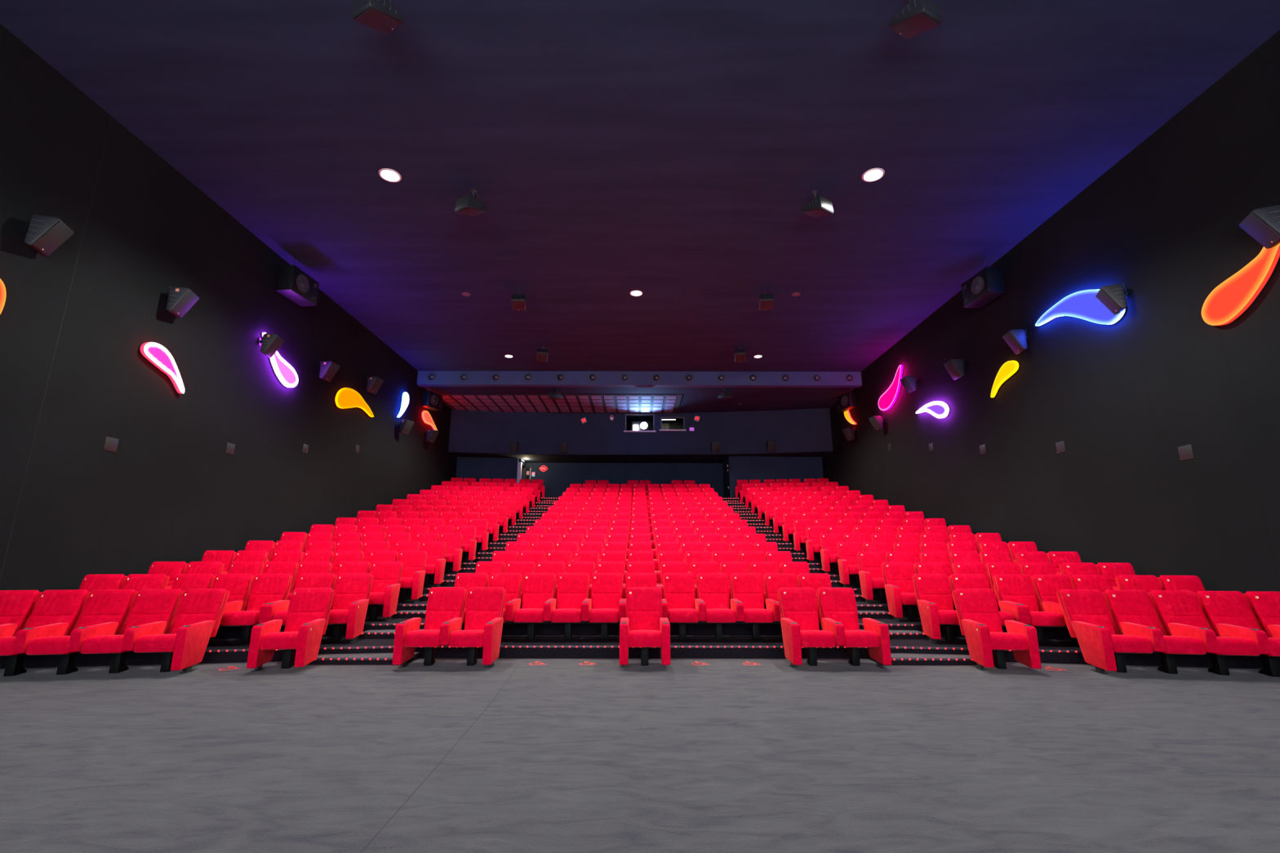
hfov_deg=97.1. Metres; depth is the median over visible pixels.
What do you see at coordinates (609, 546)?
chair
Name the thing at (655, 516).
chair
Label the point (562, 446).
speaker
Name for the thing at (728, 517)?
chair
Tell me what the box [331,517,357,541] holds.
chair
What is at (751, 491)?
rows
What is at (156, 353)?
wall lamp
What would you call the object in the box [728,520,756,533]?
chair
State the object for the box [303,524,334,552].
chair
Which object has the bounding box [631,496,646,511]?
chair
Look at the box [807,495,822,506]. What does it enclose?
chair
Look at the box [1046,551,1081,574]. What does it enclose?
chair
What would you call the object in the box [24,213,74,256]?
speaker
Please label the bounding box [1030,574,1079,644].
chair
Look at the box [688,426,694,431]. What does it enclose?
sensor box
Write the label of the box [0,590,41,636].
chair
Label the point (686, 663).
sign
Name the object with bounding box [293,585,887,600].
floor
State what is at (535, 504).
floor
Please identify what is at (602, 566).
chair
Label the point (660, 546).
chair
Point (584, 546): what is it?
chair
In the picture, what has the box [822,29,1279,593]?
wall
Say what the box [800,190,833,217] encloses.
speaker
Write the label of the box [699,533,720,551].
chair
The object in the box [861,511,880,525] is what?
chair
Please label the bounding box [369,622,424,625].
light strip
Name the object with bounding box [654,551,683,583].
chair
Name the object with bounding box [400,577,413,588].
seat cushion
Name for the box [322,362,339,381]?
grille
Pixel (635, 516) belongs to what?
chair
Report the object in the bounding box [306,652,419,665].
step
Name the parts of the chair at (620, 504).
backrest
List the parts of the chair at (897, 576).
panel, backrest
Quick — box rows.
[419,477,860,514]
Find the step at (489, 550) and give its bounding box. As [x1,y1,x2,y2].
[485,548,505,552]
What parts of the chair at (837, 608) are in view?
armrest, backrest, panel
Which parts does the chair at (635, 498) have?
backrest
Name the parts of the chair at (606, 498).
backrest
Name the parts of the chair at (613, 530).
backrest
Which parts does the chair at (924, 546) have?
backrest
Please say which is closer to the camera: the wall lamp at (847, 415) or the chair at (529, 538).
the chair at (529, 538)
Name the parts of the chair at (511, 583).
backrest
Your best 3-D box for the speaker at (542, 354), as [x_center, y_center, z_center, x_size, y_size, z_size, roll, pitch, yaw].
[-3.547,-2.686,20.559,0.388,0.530,0.548,3,-13,-11]
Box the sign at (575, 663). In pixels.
[568,660,605,666]
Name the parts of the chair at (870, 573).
panel, backrest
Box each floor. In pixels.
[0,658,1279,852]
[244,600,1039,617]
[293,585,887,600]
[359,629,423,639]
[392,610,426,618]
[419,594,428,600]
[428,573,854,586]
[440,582,454,586]
[447,562,835,573]
[457,568,475,573]
[462,552,819,563]
[475,542,805,553]
[488,534,793,543]
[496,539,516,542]
[498,526,782,534]
[506,531,526,534]
[507,520,773,527]
[514,524,533,526]
[515,514,764,519]
[521,517,540,519]
[523,507,757,514]
[528,502,751,508]
[528,511,546,514]
[534,497,745,502]
[534,506,552,507]
[538,501,554,502]
[723,501,740,502]
[728,506,746,508]
[734,511,752,514]
[740,518,759,519]
[746,524,766,527]
[755,531,775,534]
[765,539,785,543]
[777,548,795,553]
[791,559,808,563]
[808,568,824,573]
[831,580,842,586]
[854,594,864,601]
[857,610,892,618]
[859,629,926,639]
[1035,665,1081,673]
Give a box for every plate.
[103,436,119,452]
[226,442,235,454]
[302,444,308,453]
[355,444,359,453]
[928,443,933,451]
[979,444,986,454]
[1055,440,1065,453]
[1177,444,1194,461]
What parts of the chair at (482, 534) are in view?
backrest, panel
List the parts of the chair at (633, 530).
backrest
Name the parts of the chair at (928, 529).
backrest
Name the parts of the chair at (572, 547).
backrest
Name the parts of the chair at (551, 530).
backrest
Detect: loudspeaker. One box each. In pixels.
[275,253,319,306]
[421,386,442,410]
[835,388,857,411]
[960,255,1004,307]
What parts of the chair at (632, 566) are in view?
armrest, backrest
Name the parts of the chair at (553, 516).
backrest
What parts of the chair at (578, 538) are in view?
backrest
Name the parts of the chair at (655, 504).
backrest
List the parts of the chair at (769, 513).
panel, backrest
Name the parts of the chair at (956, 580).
backrest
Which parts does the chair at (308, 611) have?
panel, backrest, panel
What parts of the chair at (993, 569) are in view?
backrest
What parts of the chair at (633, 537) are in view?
backrest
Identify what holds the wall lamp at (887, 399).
attached to the wall at (1122, 397)
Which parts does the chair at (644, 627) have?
panel, backrest, panel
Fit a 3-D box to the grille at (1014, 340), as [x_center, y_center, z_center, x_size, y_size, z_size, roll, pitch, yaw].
[8.870,-1.991,13.465,0.247,0.447,0.352,-2,-13,8]
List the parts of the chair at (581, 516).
backrest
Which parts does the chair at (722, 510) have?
backrest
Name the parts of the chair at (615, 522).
backrest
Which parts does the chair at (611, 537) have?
backrest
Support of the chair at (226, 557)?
on the floor at (399, 607)
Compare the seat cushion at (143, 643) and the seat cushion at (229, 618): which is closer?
the seat cushion at (143, 643)
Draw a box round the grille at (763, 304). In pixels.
[759,300,773,310]
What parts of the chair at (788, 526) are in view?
panel, backrest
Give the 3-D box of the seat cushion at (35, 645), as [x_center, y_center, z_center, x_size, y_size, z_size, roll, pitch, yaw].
[-7.477,2.835,7.419,0.472,0.203,0.708,2,-13,-8]
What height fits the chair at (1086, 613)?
1.020 m
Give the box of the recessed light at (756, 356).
[753,355,762,358]
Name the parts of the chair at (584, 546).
backrest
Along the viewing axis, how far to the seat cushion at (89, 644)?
7.18 m
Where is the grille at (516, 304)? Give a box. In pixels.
[511,300,525,311]
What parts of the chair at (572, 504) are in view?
backrest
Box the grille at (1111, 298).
[1095,288,1120,315]
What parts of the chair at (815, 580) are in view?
backrest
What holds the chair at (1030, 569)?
on the stair steps at (701, 628)
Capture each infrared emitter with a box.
[580,417,586,425]
[693,415,700,423]
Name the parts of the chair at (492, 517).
backrest, panel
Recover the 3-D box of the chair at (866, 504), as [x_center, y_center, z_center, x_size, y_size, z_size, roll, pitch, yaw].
[8.070,3.128,20.363,0.697,1.020,1.081,-2,-13,10]
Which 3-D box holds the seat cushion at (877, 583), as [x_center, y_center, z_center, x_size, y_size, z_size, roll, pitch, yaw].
[4.957,3.222,11.659,0.472,0.203,0.708,-2,-13,9]
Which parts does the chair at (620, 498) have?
backrest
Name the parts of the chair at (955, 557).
backrest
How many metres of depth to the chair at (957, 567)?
10.81 m
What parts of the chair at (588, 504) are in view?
backrest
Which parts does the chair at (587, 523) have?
backrest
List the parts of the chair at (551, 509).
backrest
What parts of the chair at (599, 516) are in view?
backrest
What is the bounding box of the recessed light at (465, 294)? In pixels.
[462,292,470,296]
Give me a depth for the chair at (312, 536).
14.29 m
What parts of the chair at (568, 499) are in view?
backrest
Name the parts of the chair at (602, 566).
armrest, backrest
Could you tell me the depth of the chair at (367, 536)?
14.51 m
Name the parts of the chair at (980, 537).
backrest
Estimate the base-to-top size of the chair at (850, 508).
1.020 m
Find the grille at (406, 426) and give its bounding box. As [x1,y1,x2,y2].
[401,421,413,435]
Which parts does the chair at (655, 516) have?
armrest, backrest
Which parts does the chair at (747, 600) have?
armrest, backrest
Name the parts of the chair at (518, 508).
backrest, panel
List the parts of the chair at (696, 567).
armrest, backrest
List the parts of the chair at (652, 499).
backrest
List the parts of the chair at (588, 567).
armrest, backrest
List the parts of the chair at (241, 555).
backrest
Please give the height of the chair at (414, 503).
1.020 m
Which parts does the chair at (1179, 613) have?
backrest, armrest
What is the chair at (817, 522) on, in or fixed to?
on the floor at (465, 559)
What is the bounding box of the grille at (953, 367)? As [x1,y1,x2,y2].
[943,360,960,379]
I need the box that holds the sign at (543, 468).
[539,465,547,471]
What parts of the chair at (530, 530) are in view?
backrest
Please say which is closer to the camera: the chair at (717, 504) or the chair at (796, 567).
the chair at (796, 567)
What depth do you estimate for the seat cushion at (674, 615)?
8.98 m
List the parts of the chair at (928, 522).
backrest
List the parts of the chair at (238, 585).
backrest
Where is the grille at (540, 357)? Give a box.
[537,353,547,361]
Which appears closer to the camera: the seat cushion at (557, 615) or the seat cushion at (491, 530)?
the seat cushion at (557, 615)
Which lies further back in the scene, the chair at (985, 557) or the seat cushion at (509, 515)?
the seat cushion at (509, 515)
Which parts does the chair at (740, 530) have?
backrest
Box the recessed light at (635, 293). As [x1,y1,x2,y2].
[630,289,642,296]
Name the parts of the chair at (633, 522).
backrest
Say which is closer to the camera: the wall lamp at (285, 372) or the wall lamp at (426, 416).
the wall lamp at (285, 372)
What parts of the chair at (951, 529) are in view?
backrest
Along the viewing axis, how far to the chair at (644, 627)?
7.99 m
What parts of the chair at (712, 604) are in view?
armrest, backrest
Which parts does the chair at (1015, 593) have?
armrest, backrest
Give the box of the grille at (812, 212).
[802,208,831,217]
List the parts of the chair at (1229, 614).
backrest, armrest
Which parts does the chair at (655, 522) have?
armrest, backrest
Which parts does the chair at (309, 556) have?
backrest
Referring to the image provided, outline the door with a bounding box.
[516,462,531,482]
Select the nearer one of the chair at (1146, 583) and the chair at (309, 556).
the chair at (1146, 583)
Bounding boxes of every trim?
[0,116,111,580]
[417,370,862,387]
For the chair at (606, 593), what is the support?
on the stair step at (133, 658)
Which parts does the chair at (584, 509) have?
backrest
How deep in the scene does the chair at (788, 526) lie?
18.54 m
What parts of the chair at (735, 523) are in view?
backrest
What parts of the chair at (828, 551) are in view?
panel, backrest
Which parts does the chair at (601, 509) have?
backrest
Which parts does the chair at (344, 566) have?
backrest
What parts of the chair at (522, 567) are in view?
backrest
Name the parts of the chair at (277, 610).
armrest, backrest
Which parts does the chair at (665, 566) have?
armrest, backrest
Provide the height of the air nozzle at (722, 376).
0.420 m
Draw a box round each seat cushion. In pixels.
[0,636,24,656]
[26,635,75,655]
[80,635,126,653]
[133,634,176,653]
[220,610,259,626]
[259,631,297,649]
[272,610,288,625]
[327,609,348,624]
[368,592,384,604]
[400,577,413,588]
[404,630,439,647]
[424,564,435,573]
[444,553,453,562]
[448,630,484,647]
[461,544,469,551]
[462,608,466,622]
[475,535,482,542]
[487,527,493,533]
[497,520,503,526]
[502,608,506,622]
[506,513,511,519]
[513,608,543,622]
[514,507,519,513]
[551,608,581,622]
[588,608,618,622]
[627,630,662,647]
[667,608,698,622]
[706,608,736,622]
[742,608,773,622]
[761,508,766,514]
[768,514,774,519]
[777,520,783,526]
[787,528,794,534]
[800,536,807,543]
[800,630,835,647]
[813,544,821,552]
[829,554,838,562]
[843,630,879,647]
[848,565,859,574]
[871,577,884,588]
[901,592,917,604]
[937,609,959,624]
[990,632,1028,650]
[999,611,1013,625]
[1028,611,1065,626]
[1111,634,1153,653]
[1157,635,1206,654]
[1211,636,1260,656]
[1261,637,1279,656]
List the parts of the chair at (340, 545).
backrest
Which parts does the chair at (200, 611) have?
armrest, panel, backrest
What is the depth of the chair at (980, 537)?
14.25 m
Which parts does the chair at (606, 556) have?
backrest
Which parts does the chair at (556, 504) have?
backrest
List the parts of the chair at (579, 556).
backrest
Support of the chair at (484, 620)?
on the floor at (833, 755)
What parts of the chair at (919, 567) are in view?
backrest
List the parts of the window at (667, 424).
sill, pane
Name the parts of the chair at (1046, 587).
backrest, armrest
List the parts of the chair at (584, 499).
backrest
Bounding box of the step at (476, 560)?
[473,558,492,562]
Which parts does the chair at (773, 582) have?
armrest, backrest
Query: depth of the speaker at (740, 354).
20.44 m
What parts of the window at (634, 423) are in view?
pane, sill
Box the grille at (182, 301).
[171,290,199,317]
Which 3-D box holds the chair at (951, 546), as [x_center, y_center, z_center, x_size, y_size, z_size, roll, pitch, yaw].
[7.423,3.112,12.764,0.636,1.020,1.081,-2,-13,8]
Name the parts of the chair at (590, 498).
backrest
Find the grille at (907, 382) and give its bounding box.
[899,377,912,392]
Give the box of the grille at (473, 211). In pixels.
[457,207,485,216]
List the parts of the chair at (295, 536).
backrest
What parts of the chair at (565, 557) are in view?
backrest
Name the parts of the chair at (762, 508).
panel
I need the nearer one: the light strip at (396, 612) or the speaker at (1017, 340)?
the light strip at (396, 612)
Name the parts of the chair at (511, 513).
backrest, panel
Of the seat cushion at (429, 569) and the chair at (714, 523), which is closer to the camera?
the seat cushion at (429, 569)
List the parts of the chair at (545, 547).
backrest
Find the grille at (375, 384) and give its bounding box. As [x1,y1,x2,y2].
[368,377,383,393]
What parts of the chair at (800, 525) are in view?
panel, backrest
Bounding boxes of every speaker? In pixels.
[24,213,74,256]
[164,286,199,318]
[257,333,284,358]
[316,360,339,382]
[351,0,404,34]
[364,376,383,394]
[397,419,413,435]
[424,429,439,442]
[454,188,487,216]
[508,441,518,452]
[511,291,525,311]
[536,346,547,361]
[547,387,562,399]
[559,442,567,453]
[711,441,719,452]
[717,387,733,399]
[734,346,745,362]
[758,290,773,310]
[766,440,775,451]
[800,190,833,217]
[841,427,856,440]
[868,415,884,431]
[888,0,942,39]
[899,375,918,393]
[943,359,966,380]
[1002,328,1029,354]
[1095,282,1128,315]
[1238,204,1279,248]
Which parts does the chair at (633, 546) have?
backrest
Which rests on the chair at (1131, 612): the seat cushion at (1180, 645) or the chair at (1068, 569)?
the seat cushion at (1180, 645)
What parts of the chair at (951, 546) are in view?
backrest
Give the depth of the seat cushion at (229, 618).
8.57 m
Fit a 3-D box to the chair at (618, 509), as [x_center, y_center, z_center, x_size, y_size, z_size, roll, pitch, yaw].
[-0.651,3.286,19.726,0.636,1.020,1.081,0,-13,0]
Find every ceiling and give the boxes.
[0,0,1279,372]
[423,386,855,413]
[448,451,831,462]
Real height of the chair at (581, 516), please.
1.020 m
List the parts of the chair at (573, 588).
armrest, backrest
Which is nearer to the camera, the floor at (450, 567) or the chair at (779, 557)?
the chair at (779, 557)
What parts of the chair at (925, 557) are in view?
backrest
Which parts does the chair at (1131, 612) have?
backrest, armrest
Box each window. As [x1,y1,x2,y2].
[623,413,656,432]
[659,417,685,431]
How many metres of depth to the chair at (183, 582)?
9.34 m
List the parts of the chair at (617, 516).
backrest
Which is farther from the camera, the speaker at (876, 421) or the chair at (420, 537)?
the speaker at (876, 421)
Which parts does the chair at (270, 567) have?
backrest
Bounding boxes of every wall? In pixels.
[0,23,457,592]
[448,408,832,455]
[455,457,526,482]
[521,462,723,497]
[722,456,823,497]
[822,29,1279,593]
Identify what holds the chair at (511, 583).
on the stair step at (133, 658)
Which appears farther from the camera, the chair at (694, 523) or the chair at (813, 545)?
the chair at (694, 523)
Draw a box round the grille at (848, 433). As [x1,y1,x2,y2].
[842,428,853,440]
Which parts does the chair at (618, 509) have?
backrest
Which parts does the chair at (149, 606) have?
armrest, backrest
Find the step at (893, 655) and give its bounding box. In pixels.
[867,652,976,665]
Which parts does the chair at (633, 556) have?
backrest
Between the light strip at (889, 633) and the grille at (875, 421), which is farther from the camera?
the grille at (875, 421)
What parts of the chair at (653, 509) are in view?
armrest, backrest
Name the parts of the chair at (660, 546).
armrest, backrest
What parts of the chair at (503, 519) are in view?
backrest, panel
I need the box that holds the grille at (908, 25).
[890,13,939,39]
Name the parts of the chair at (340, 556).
backrest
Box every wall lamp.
[0,278,6,314]
[140,342,184,393]
[262,333,297,387]
[335,387,373,417]
[396,391,408,417]
[422,410,437,430]
[844,409,856,424]
[878,364,902,410]
[915,401,949,417]
[990,360,1018,397]
[1035,289,1124,325]
[1201,243,1279,325]
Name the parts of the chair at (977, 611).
panel, backrest, panel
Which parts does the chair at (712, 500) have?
backrest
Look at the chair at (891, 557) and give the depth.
12.18 m
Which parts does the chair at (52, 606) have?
armrest, backrest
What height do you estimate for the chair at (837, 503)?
1.020 m
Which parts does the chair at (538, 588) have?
armrest, backrest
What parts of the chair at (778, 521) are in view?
panel, backrest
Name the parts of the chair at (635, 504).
backrest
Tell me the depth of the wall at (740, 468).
28.28 m
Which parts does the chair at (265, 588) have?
armrest, backrest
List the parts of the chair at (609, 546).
backrest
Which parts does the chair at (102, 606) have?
armrest, backrest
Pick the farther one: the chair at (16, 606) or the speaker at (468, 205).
the speaker at (468, 205)
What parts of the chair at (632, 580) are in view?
armrest, backrest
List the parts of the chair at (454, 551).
backrest, panel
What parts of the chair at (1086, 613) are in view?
backrest, panel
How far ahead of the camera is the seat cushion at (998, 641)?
7.53 m
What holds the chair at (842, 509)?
on the floor at (491, 536)
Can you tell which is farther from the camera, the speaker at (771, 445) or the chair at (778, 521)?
the speaker at (771, 445)
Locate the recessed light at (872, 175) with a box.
[862,168,884,182]
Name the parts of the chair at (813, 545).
panel, backrest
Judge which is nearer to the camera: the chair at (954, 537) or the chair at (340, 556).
the chair at (340, 556)
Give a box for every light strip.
[204,647,328,652]
[315,657,392,660]
[328,645,393,648]
[361,632,395,634]
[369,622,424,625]
[395,612,426,613]
[401,604,426,605]
[438,645,867,648]
[857,604,883,606]
[857,612,889,613]
[858,623,915,626]
[888,632,924,634]
[890,646,957,649]
[891,657,972,660]
[956,647,1081,653]
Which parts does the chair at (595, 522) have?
backrest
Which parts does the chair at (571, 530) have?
backrest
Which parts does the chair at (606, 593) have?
armrest, backrest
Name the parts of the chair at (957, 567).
backrest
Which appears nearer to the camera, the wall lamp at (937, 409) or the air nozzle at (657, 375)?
the wall lamp at (937, 409)
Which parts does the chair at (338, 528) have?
backrest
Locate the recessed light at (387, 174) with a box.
[378,168,401,182]
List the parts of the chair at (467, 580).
backrest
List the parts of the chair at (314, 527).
backrest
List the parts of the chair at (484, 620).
armrest, backrest, panel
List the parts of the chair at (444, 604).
panel, backrest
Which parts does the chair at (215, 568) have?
armrest, backrest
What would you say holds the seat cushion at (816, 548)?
on the chair at (813, 545)
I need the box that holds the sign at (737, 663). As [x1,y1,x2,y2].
[731,660,770,666]
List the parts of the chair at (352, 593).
backrest, panel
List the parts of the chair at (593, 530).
backrest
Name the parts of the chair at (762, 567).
backrest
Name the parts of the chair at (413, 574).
backrest, panel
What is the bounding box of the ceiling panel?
[439,394,682,413]
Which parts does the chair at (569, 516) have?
backrest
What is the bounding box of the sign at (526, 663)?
[518,660,556,666]
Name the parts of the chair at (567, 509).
backrest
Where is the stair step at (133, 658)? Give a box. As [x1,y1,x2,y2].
[0,634,1279,669]
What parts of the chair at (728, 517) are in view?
backrest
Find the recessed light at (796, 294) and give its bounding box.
[791,292,799,296]
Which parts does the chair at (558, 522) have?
backrest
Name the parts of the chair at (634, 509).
backrest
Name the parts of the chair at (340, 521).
backrest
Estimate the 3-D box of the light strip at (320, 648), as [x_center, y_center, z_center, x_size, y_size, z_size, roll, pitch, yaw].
[-5.602,3.233,8.180,2.077,0.024,0.062,2,-13,-9]
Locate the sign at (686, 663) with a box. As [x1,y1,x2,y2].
[681,660,718,666]
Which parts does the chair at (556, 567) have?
backrest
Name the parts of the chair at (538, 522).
backrest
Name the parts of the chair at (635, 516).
backrest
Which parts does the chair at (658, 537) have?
armrest, backrest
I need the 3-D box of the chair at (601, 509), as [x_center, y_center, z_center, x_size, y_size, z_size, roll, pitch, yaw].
[-1.251,3.285,19.724,0.636,1.020,1.081,0,-13,0]
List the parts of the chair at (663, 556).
armrest, backrest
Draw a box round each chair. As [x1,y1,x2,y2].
[0,589,91,676]
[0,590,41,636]
[13,589,137,675]
[68,589,184,673]
[79,573,127,591]
[121,573,168,591]
[121,588,229,674]
[147,561,188,586]
[165,561,224,589]
[171,573,216,591]
[201,550,236,573]
[208,573,254,643]
[220,573,293,643]
[222,550,268,573]
[227,561,265,576]
[244,540,275,561]
[246,561,299,606]
[246,587,334,671]
[258,573,337,625]
[266,540,303,562]
[271,532,307,560]
[271,551,304,563]
[287,561,332,599]
[293,551,334,589]
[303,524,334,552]
[304,532,333,552]
[306,541,336,552]
[327,573,373,642]
[330,541,363,573]
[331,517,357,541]
[331,551,364,590]
[332,524,357,550]
[332,532,362,563]
[332,561,370,604]
[355,511,377,525]
[356,517,378,533]
[360,524,384,539]
[361,532,386,551]
[362,541,390,561]
[368,551,398,573]
[368,561,403,620]
[375,504,394,518]
[377,511,396,524]
[382,518,403,533]
[384,524,407,541]
[386,533,411,551]
[391,498,408,511]
[392,586,467,668]
[394,505,412,518]
[394,541,420,561]
[398,551,426,602]
[400,511,419,524]
[403,518,423,532]
[406,493,422,505]
[406,525,429,541]
[409,499,426,511]
[415,533,439,551]
[416,505,434,518]
[419,511,439,525]
[420,541,446,586]
[422,494,438,505]
[424,518,444,533]
[430,499,446,511]
[433,525,454,541]
[434,505,451,518]
[439,511,457,525]
[439,586,506,668]
[440,533,462,573]
[441,494,457,505]
[446,500,462,511]
[448,519,467,533]
[452,506,469,519]
[454,573,488,630]
[455,525,476,563]
[457,494,473,506]
[461,511,479,525]
[463,500,479,511]
[468,519,488,551]
[473,495,488,506]
[473,506,489,519]
[475,561,505,587]
[480,512,499,542]
[483,500,498,512]
[488,573,522,622]
[490,506,508,534]
[492,495,506,506]
[492,551,518,573]
[499,501,515,526]
[505,542,529,560]
[505,561,535,603]
[505,573,555,639]
[507,495,523,519]
[515,526,546,542]
[516,533,538,551]
[518,542,554,561]
[519,551,545,573]
[521,561,564,602]
[525,519,553,533]
[529,533,560,551]
[533,512,559,526]
[535,551,572,573]
[538,526,567,542]
[540,506,564,519]
[542,573,589,639]
[545,542,578,561]
[546,501,568,512]
[546,519,572,533]
[552,496,572,506]
[552,512,576,526]
[553,533,583,551]
[555,561,595,602]
[558,506,580,519]
[560,526,587,542]
[564,501,583,512]
[564,551,599,573]
[566,520,591,533]
[568,496,586,506]
[572,512,594,526]
[572,542,602,561]
[576,506,597,519]
[577,533,605,551]
[580,501,599,512]
[581,573,622,639]
[582,526,608,542]
[583,496,601,506]
[587,520,610,533]
[588,561,624,598]
[591,512,612,526]
[594,506,613,519]
[594,551,626,573]
[597,501,615,512]
[599,542,626,561]
[600,496,617,506]
[602,533,627,551]
[605,526,628,542]
[608,520,629,533]
[610,512,630,526]
[612,506,631,519]
[613,501,631,513]
[615,496,631,506]
[618,573,657,621]
[619,587,670,668]
[622,561,654,599]
[624,551,653,583]
[626,533,650,559]
[626,542,651,570]
[627,526,649,549]
[628,520,648,540]
[629,512,648,532]
[630,506,647,524]
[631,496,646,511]
[631,501,646,517]
[646,496,662,511]
[647,501,664,517]
[648,506,666,524]
[648,512,667,532]
[649,520,670,540]
[650,526,672,549]
[651,533,675,559]
[653,542,679,570]
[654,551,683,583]
[656,561,688,599]
[662,573,698,639]
[663,497,677,506]
[665,502,679,513]
[666,506,683,519]
[669,512,685,526]
[671,520,689,533]
[674,526,693,542]
[676,533,697,551]
[679,497,693,506]
[680,542,703,561]
[681,502,696,513]
[684,506,699,519]
[684,551,710,573]
[687,513,703,526]
[689,561,718,599]
[690,520,708,533]
[693,497,707,506]
[694,526,714,542]
[694,573,736,639]
[697,502,711,513]
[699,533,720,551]
[700,506,716,519]
[704,513,721,526]
[705,542,728,561]
[708,497,728,506]
[709,520,728,533]
[711,551,737,573]
[712,502,734,513]
[715,526,735,542]
[717,506,740,519]
[720,561,749,603]
[721,533,743,551]
[722,513,747,526]
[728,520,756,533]
[728,542,753,561]
[729,573,773,639]
[735,526,766,542]
[738,551,764,573]
[743,533,765,551]
[749,561,779,604]
[753,542,777,561]
[757,496,773,519]
[763,573,797,622]
[764,501,781,527]
[765,551,791,573]
[773,496,788,506]
[773,506,790,534]
[777,587,835,668]
[779,561,809,587]
[782,501,797,512]
[782,512,800,543]
[791,495,807,506]
[791,506,808,519]
[792,519,813,553]
[796,573,857,622]
[801,500,817,512]
[801,512,819,526]
[805,526,826,563]
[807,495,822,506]
[811,506,829,519]
[813,519,833,533]
[816,587,891,668]
[817,500,834,512]
[820,533,843,574]
[822,495,838,506]
[823,512,842,526]
[827,525,848,542]
[829,506,846,519]
[834,500,850,511]
[836,542,862,587]
[837,519,857,533]
[841,495,857,506]
[842,511,861,525]
[843,533,866,551]
[847,506,865,519]
[853,525,875,542]
[854,500,871,511]
[857,494,874,506]
[857,519,878,533]
[857,551,885,603]
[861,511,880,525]
[862,542,888,561]
[868,505,886,519]
[871,499,888,511]
[871,533,896,551]
[875,525,897,541]
[878,519,899,532]
[881,561,917,621]
[884,511,904,525]
[885,551,915,574]
[886,505,905,519]
[893,542,920,562]
[895,533,920,550]
[897,525,920,540]
[902,518,924,533]
[904,511,925,527]
[911,573,959,642]
[913,562,955,605]
[919,551,952,592]
[920,533,946,542]
[920,542,953,573]
[924,518,950,542]
[924,525,949,552]
[946,525,978,553]
[946,542,975,559]
[948,573,1013,625]
[949,533,977,552]
[949,551,991,588]
[951,562,999,606]
[951,588,1041,671]
[974,533,1001,553]
[978,542,1009,554]
[978,551,1011,564]
[984,562,1038,606]
[992,574,1065,644]
[1007,541,1037,563]
[1014,551,1048,564]
[1018,562,1056,576]
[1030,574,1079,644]
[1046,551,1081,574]
[1056,589,1153,674]
[1059,562,1098,576]
[1068,574,1113,591]
[1094,562,1135,590]
[1101,590,1206,674]
[1115,574,1162,592]
[1147,590,1260,675]
[1156,575,1204,592]
[1193,591,1279,677]
[1243,591,1279,638]
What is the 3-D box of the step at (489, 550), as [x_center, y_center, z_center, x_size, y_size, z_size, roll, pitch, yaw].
[-3.968,3.765,17.153,1.270,0.158,0.567,0,-13,0]
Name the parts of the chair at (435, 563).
backrest, panel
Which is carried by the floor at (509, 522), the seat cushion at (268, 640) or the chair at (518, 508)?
the chair at (518, 508)
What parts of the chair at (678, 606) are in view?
armrest, backrest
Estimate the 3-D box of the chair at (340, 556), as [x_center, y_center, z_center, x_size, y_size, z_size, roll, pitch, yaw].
[-6.218,3.071,11.610,0.636,1.020,1.081,2,-13,-8]
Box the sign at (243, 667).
[204,664,248,672]
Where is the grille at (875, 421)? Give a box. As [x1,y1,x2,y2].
[868,417,880,431]
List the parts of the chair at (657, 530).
armrest, backrest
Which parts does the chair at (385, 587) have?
backrest, panel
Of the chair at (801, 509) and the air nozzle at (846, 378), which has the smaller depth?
the chair at (801, 509)
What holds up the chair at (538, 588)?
on the stair step at (133, 658)
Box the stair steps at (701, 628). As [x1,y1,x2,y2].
[170,616,1074,639]
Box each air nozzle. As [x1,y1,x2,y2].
[426,372,436,382]
[458,372,468,382]
[490,372,501,382]
[523,373,533,382]
[555,373,565,382]
[587,373,597,382]
[619,373,630,382]
[651,373,661,382]
[684,373,693,382]
[715,373,726,382]
[747,373,757,382]
[779,373,790,382]
[811,373,822,382]
[844,373,854,382]
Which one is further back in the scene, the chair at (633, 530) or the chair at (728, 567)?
the chair at (633, 530)
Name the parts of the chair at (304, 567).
backrest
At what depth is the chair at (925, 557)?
12.07 m
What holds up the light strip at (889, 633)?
attached to the floor at (891, 636)
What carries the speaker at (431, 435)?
attached to the wall at (171, 490)
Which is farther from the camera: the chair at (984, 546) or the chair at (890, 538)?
the chair at (890, 538)
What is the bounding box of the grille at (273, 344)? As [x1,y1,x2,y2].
[265,336,284,357]
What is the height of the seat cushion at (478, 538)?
0.203 m
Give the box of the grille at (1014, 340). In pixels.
[1002,331,1022,354]
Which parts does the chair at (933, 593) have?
panel, backrest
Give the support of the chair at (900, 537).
on the floor at (851, 578)
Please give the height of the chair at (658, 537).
1.020 m
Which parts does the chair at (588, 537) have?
backrest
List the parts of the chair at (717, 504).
backrest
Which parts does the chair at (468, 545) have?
backrest, panel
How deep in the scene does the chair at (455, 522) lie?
17.26 m
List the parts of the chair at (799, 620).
panel, backrest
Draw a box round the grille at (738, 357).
[734,354,745,362]
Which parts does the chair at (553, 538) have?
backrest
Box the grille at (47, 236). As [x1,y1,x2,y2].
[32,221,74,256]
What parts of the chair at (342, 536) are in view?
backrest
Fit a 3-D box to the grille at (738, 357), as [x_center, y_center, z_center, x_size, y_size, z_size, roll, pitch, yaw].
[3.630,-2.483,20.519,0.352,0.128,0.493,-2,-13,11]
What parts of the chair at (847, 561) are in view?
panel, backrest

